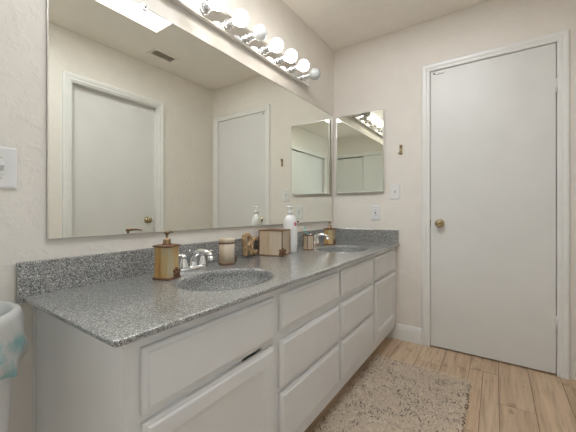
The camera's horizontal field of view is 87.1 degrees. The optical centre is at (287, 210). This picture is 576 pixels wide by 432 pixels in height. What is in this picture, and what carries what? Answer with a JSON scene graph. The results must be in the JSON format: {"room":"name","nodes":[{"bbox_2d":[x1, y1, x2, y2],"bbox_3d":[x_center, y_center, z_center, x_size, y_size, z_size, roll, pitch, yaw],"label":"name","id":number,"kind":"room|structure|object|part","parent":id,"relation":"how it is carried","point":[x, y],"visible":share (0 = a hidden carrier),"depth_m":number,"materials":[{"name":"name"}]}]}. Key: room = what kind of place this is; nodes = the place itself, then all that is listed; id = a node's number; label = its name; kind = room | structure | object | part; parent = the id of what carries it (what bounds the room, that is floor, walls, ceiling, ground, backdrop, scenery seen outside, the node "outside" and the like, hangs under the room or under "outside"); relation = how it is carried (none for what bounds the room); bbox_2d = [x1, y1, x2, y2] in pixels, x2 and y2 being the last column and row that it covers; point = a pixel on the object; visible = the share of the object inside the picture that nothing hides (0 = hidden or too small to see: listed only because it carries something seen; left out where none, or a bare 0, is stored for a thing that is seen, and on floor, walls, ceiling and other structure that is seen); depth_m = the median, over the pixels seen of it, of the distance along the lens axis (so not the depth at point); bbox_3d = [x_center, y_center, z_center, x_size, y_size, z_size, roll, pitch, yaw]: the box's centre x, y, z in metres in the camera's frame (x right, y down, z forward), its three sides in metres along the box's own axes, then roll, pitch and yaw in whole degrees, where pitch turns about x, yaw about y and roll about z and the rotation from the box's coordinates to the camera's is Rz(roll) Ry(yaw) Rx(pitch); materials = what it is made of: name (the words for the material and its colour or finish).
{"room":"bathroom","nodes":[
{"label":"bathroom","id":0,"kind":"room"},
{"bbox_2d":[0,0,333,431],"bbox_3d":[-0.502,-0.203,1.458,0.100,2.431,3.279,0,0,34],"label":"wall","id":1,"kind":"structure","parent":0,"point":[22,22],"depth_m":0.96,"materials":[{"name":"paint"}]},
{"bbox_2d":[0,146,16,188],"bbox_3d":[-0.828,-0.124,0.875,0.021,0.122,0.072,0,0,34],"label":"light switch","id":2,"kind":"object","parent":1,"relation":"attached to","point":[8,156],"visible":1,"depth_m":0.89,"materials":[{"name":"white plastic"}]},
{"bbox_2d":[16,229,324,303],"bbox_3d":[-0.195,0.217,1.798,0.020,0.120,2.170,0,0,34],"label":"backsplash","id":3,"kind":"structure","parent":1,"relation":"attached to","point":[36,277],"depth_m":1.06,"materials":[{"name":"grey stone"}]},
{"bbox_2d":[46,0,331,239],"bbox_3d":[-0.191,-0.372,1.810,0.015,0.936,2.047,0,0,34],"label":"wall mirror","id":4,"kind":"object","parent":1,"relation":"attached to","point":[152,127],"visible":1,"depth_m":1.30,"materials":[{"name":"white mirror"}]},
{"bbox_2d":[169,0,319,87],"bbox_3d":[-0.143,-0.975,1.749,0.161,0.105,1.220,0,0,34],"label":"vanity light","id":5,"kind":"object","parent":1,"relation":"attached to","point":[211,13],"visible":1,"depth_m":1.67,"materials":[{"name":"silver metal"}]},
{"bbox_2d":[201,0,226,13],"bbox_3d":[-0.346,-0.975,1.425,0.130,0.080,0.080,0,0,34],"label":"bulb","id":6,"kind":"object","parent":5,"relation":"attached to","point":[207,6],"depth_m":1.42,"materials":[{"name":"white glass"}]},
{"bbox_2d":[225,9,248,29],"bbox_3d":[-0.260,-0.975,1.551,0.130,0.080,0.080,0,0,34],"label":"bulb","id":7,"kind":"object","parent":5,"relation":"attached to","point":[240,18],"depth_m":1.53,"materials":[{"name":"white glass"}]},
{"bbox_2d":[245,24,266,42],"bbox_3d":[-0.174,-0.975,1.677,0.130,0.080,0.080,0,0,34],"label":"bulb","id":8,"kind":"object","parent":5,"relation":"attached to","point":[259,33],"depth_m":1.65,"materials":[{"name":"white glass"}]},
{"bbox_2d":[262,37,282,53],"bbox_3d":[-0.087,-0.975,1.803,0.130,0.080,0.080,0,0,34],"label":"bulb","id":9,"kind":"object","parent":5,"relation":"attached to","point":[276,44],"depth_m":1.78,"materials":[{"name":"white glass"}]},
{"bbox_2d":[277,49,296,63],"bbox_3d":[-0.001,-0.975,1.929,0.130,0.080,0.080,0,0,34],"label":"bulb","id":10,"kind":"object","parent":5,"relation":"attached to","point":[290,56],"depth_m":1.90,"materials":[{"name":"white glass"}]},
{"bbox_2d":[290,59,309,72],"bbox_3d":[0.085,-0.975,2.055,0.130,0.080,0.080,0,0,34],"label":"bulb","id":11,"kind":"object","parent":5,"relation":"attached to","point":[303,65],"depth_m":2.03,"materials":[{"name":"white glass"}]},
{"bbox_2d":[302,68,319,80],"bbox_3d":[0.171,-0.975,2.181,0.130,0.080,0.080,0,0,34],"label":"bulb","id":12,"kind":"object","parent":5,"relation":"attached to","point":[314,73],"depth_m":2.15,"materials":[{"name":"white glass"}]},
{"bbox_2d":[282,0,489,50],"bbox_3d":[0.197,-1.468,0.980,1.794,0.100,3.279,0,0,34],"label":"ceiling","id":13,"kind":"structure","parent":0,"point":[340,24],"depth_m":2.19,"materials":[{"name":"paint"}]},
{"bbox_2d":[304,337,575,431],"bbox_3d":[0.208,1.053,0.996,1.794,0.080,3.319,0,0,34],"label":"floor","id":14,"kind":"structure","parent":0,"point":[504,397],"depth_m":1.69,"materials":[{"name":"brown wood"}]},
{"bbox_2d":[0,378,10,431],"bbox_3d":[-0.772,0.628,0.660,0.274,0.770,0.274,0,0,34],"label":"trash can","id":15,"kind":"object","parent":14,"relation":"on","point":[5,384],"visible":0.49,"depth_m":0.70,"materials":[{"name":"white plastic"}]},
{"bbox_2d":[0,301,28,379],"bbox_3d":[-0.773,0.325,0.658,0.313,0.176,0.312,0,0,34],"label":"bag","id":16,"kind":"object","parent":15,"relation":"in","point":[14,343],"visible":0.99,"depth_m":0.69,"materials":[{"name":"white plastic"}]},
{"bbox_2d":[33,247,395,431],"bbox_3d":[0.035,0.644,1.664,0.550,0.737,2.130,0,0,34],"label":"vanity cabinet","id":17,"kind":"object","parent":14,"relation":"on","point":[273,361],"visible":0.8,"depth_m":0.92,"materials":[{"name":"white paint"}]},
{"bbox_3d":[-0.187,0.668,0.870,0.019,0.386,0.482,0,0,34],"label":"door","id":18,"kind":"part","parent":17,"relation":"part of","materials":[{"name":"white paint"}]},
{"bbox_2d":[16,228,398,346],"bbox_3d":[0.029,0.276,1.644,0.565,0.238,2.170,0,0,34],"label":"countertop","id":19,"kind":"structure","parent":17,"relation":"on","point":[113,298],"depth_m":1.01,"materials":[{"name":"grey stone"}]},
{"bbox_2d":[152,231,180,280],"bbox_3d":[-0.459,0.170,1.169,0.083,0.181,0.093,0,0,17],"label":"soap dispenser","id":20,"kind":"object","parent":19,"relation":"on","point":[167,268],"visible":1,"depth_m":1.14,"materials":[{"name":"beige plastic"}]},
{"bbox_3d":[-0.465,0.135,1.162,0.075,0.010,0.075,0,0,17],"label":"lid","id":21,"kind":"part","parent":20,"relation":"part of","materials":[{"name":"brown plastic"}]},
{"bbox_2d":[179,249,212,271],"bbox_3d":[-0.409,0.213,1.331,0.158,0.094,0.158,0,0,-14],"label":"faucet","id":22,"kind":"object","parent":19,"relation":"on","point":[192,264],"visible":0.93,"depth_m":1.32,"materials":[{"name":"silver metal"}]},
{"bbox_3d":[-0.460,0.217,1.293,0.047,0.064,0.076,0,0,34],"label":"handle","id":23,"kind":"part","parent":22,"relation":"part of","materials":[{"name":"silver metal"}]},
{"bbox_3d":[-0.423,0.253,1.347,0.054,0.015,0.158,0,0,34],"label":"plate","id":24,"kind":"part","parent":22,"relation":"part of","materials":[{"name":"silver metal"}]},
{"bbox_3d":[-0.379,0.209,1.317,0.148,0.084,0.042,0,0,34],"label":"spout","id":25,"kind":"part","parent":22,"relation":"part of","materials":[{"name":"silver metal"}]},
{"bbox_3d":[-0.386,0.217,1.401,0.047,0.064,0.076,0,0,34],"label":"handle","id":26,"kind":"part","parent":22,"relation":"part of","materials":[{"name":"silver metal"}]},
{"bbox_2d":[168,267,279,292],"bbox_3d":[-0.231,0.328,1.167,0.370,0.135,0.452,0,0,34],"label":"sink","id":27,"kind":"object","parent":19,"relation":"in","point":[217,279],"depth_m":1.29,"materials":[{"name":"grey stone"}]},
{"bbox_2d":[218,238,236,264],"bbox_3d":[-0.295,0.199,1.470,0.087,0.124,0.082,0,0,6],"label":"tumbler","id":28,"kind":"object","parent":19,"relation":"on","point":[227,256],"visible":1,"depth_m":1.44,"materials":[{"name":"beige ceramic"}]},
{"bbox_2d":[241,232,253,255],"bbox_3d":[-0.221,0.187,1.653,0.030,0.132,0.095,0,0,29],"label":"figurine","id":29,"kind":"object","parent":19,"relation":"on","point":[246,244],"visible":1,"depth_m":1.63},
{"bbox_2d":[250,236,258,254],"bbox_3d":[-0.196,0.205,1.746,0.025,0.107,0.070,0,0,34],"label":"figurine","id":30,"kind":"object","parent":19,"relation":"on","point":[254,238],"visible":0.77,"depth_m":1.73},
{"bbox_2d":[258,228,290,256],"bbox_3d":[-0.073,0.187,1.774,0.168,0.150,0.146,0,0,21],"label":"tissue box cover","id":31,"kind":"object","parent":19,"relation":"on","point":[272,242],"visible":1,"depth_m":1.73,"materials":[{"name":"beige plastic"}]},
{"bbox_3d":[-0.077,0.116,1.782,0.153,0.007,0.134,0,0,21],"label":"lid","id":32,"kind":"part","parent":31,"relation":"part of","materials":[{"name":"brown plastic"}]},
{"bbox_2d":[283,206,296,252],"bbox_3d":[0.014,0.117,1.871,0.088,0.288,0.069,0,0,-13],"label":"lotion bottle","id":33,"kind":"object","parent":19,"relation":"on","point":[290,222],"visible":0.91,"depth_m":1.85,"materials":[{"name":"white plastic"}]},
{"bbox_2d":[303,234,313,249],"bbox_3d":[0.135,0.211,1.995,0.057,0.099,0.057,0,0,-30],"label":"toothbrush holder","id":34,"kind":"object","parent":19,"relation":"on","point":[308,240],"visible":0.96,"depth_m":1.98,"materials":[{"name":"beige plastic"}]},
{"bbox_2d":[314,233,328,245],"bbox_3d":[0.203,0.213,2.224,0.158,0.094,0.158,0,0,-14],"label":"faucet","id":35,"kind":"object","parent":19,"relation":"on","point":[316,236],"visible":0.65,"depth_m":2.21,"materials":[{"name":"silver metal"}]},
{"bbox_2d":[323,221,335,244],"bbox_3d":[0.317,0.172,2.294,0.081,0.176,0.086,0,0,33],"label":"soap dispenser","id":36,"kind":"object","parent":19,"relation":"on","point":[329,231],"visible":1,"depth_m":2.28,"materials":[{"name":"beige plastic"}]},
{"bbox_2d":[314,245,370,252],"bbox_3d":[0.367,0.328,2.058,0.370,0.135,0.452,0,0,34],"label":"sink","id":37,"kind":"object","parent":19,"relation":"in","point":[322,248],"depth_m":2.20,"materials":[{"name":"grey stone"}]},
{"bbox_3d":[0.110,0.764,1.304,0.019,0.193,0.492,0,0,34],"label":"drawer","id":38,"kind":"part","parent":17,"relation":"part of","materials":[{"name":"white paint"}]},
{"bbox_3d":[0.110,0.561,1.304,0.019,0.173,0.492,0,0,34],"label":"drawer","id":39,"kind":"part","parent":17,"relation":"part of","materials":[{"name":"white paint"}]},
{"bbox_3d":[0.110,0.373,1.304,0.019,0.132,0.492,0,0,34],"label":"drawer","id":40,"kind":"part","parent":17,"relation":"part of","materials":[{"name":"white paint"}]},
{"bbox_3d":[0.406,0.764,1.736,0.019,0.193,0.481,0,0,34],"label":"drawer","id":41,"kind":"part","parent":17,"relation":"part of","materials":[{"name":"white paint"}]},
{"bbox_3d":[0.406,0.561,1.736,0.019,0.173,0.481,0,0,34],"label":"drawer","id":42,"kind":"part","parent":17,"relation":"part of","materials":[{"name":"white paint"}]},
{"bbox_3d":[0.406,0.373,1.736,0.019,0.132,0.481,0,0,34],"label":"drawer","id":43,"kind":"part","parent":17,"relation":"part of","materials":[{"name":"white paint"}]},
{"bbox_3d":[0.699,0.668,2.164,0.019,0.386,0.480,0,0,34],"label":"door","id":44,"kind":"part","parent":17,"relation":"part of","materials":[{"name":"white paint"}]},
{"bbox_2d":[313,355,471,431],"bbox_3d":[0.452,1.002,1.366,0.604,0.020,1.407,0,0,34],"label":"bath rug","id":45,"kind":"object","parent":14,"relation":"on","point":[390,395],"visible":1,"depth_m":1.57,"materials":[{"name":"beige carpet"}]},
{"bbox_2d":[334,0,575,379],"bbox_3d":[1.101,-0.203,2.299,1.594,2.431,0.120,0,0,34],"label":"wall","id":46,"kind":"structure","parent":0,"point":[384,72],"depth_m":2.33,"materials":[{"name":"paint"}]},
{"bbox_2d":[336,109,383,192],"bbox_3d":[0.602,-0.479,2.547,0.412,0.665,0.034,0,0,34],"label":"medicine cabinet","id":47,"kind":"object","parent":46,"relation":"attached to","point":[359,136],"visible":1,"depth_m":2.53,"materials":[{"name":"silver mirror"}]},
{"bbox_2d":[371,205,379,219],"bbox_3d":[0.718,0.021,2.482,0.076,0.122,0.010,0,0,34],"label":"wall outlet","id":48,"kind":"object","parent":46,"relation":"attached to","point":[375,209],"visible":1,"depth_m":2.48,"materials":[{"name":"white plastic"}]},
{"bbox_2d":[373,209,376,216],"bbox_3d":[0.717,0.021,2.480,0.033,0.068,0.002,0,0,34],"label":"receptacle","id":49,"kind":"object","parent":48,"relation":"attached to","point":[374,210],"depth_m":2.48,"materials":[{"name":"white plastic"}]},
{"bbox_2d":[390,184,399,198],"bbox_3d":[0.842,-0.147,2.391,0.072,0.122,0.021,0,0,34],"label":"light switch","id":50,"kind":"object","parent":46,"relation":"attached to","point":[394,188],"visible":1,"depth_m":2.39,"materials":[{"name":"white plastic"}]},
{"bbox_2d":[398,145,401,154],"bbox_3d":[0.874,-0.474,2.362,0.036,0.077,0.023,0,0,-43],"label":"robe hook","id":51,"kind":"object","parent":46,"relation":"attached to","point":[400,146],"visible":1,"depth_m":2.37,"materials":[{"name":"gold metal"}]},
{"bbox_2d":[392,323,421,344],"bbox_3d":[0.706,0.953,2.489,0.729,0.120,0.013,0,0,34],"label":"baseboard","id":52,"kind":"structure","parent":46,"relation":"attached to","point":[407,333],"depth_m":2.33,"materials":[{"name":"white paint"}]},
{"bbox_2d":[422,29,569,379],"bbox_3d":[1.368,-0.037,2.076,0.827,2.100,0.186,0,0,34],"label":"door","id":53,"kind":"structure","parent":46,"relation":"in","point":[496,121],"depth_m":2.02,"materials":[{"name":"white paint"}]},
{"bbox_3d":[1.093,0.096,2.189,0.062,0.062,0.062,0,0,34],"label":"knob","id":54,"kind":"part","parent":53,"relation":"part of","materials":[{"name":"gold metal"}]}
]}

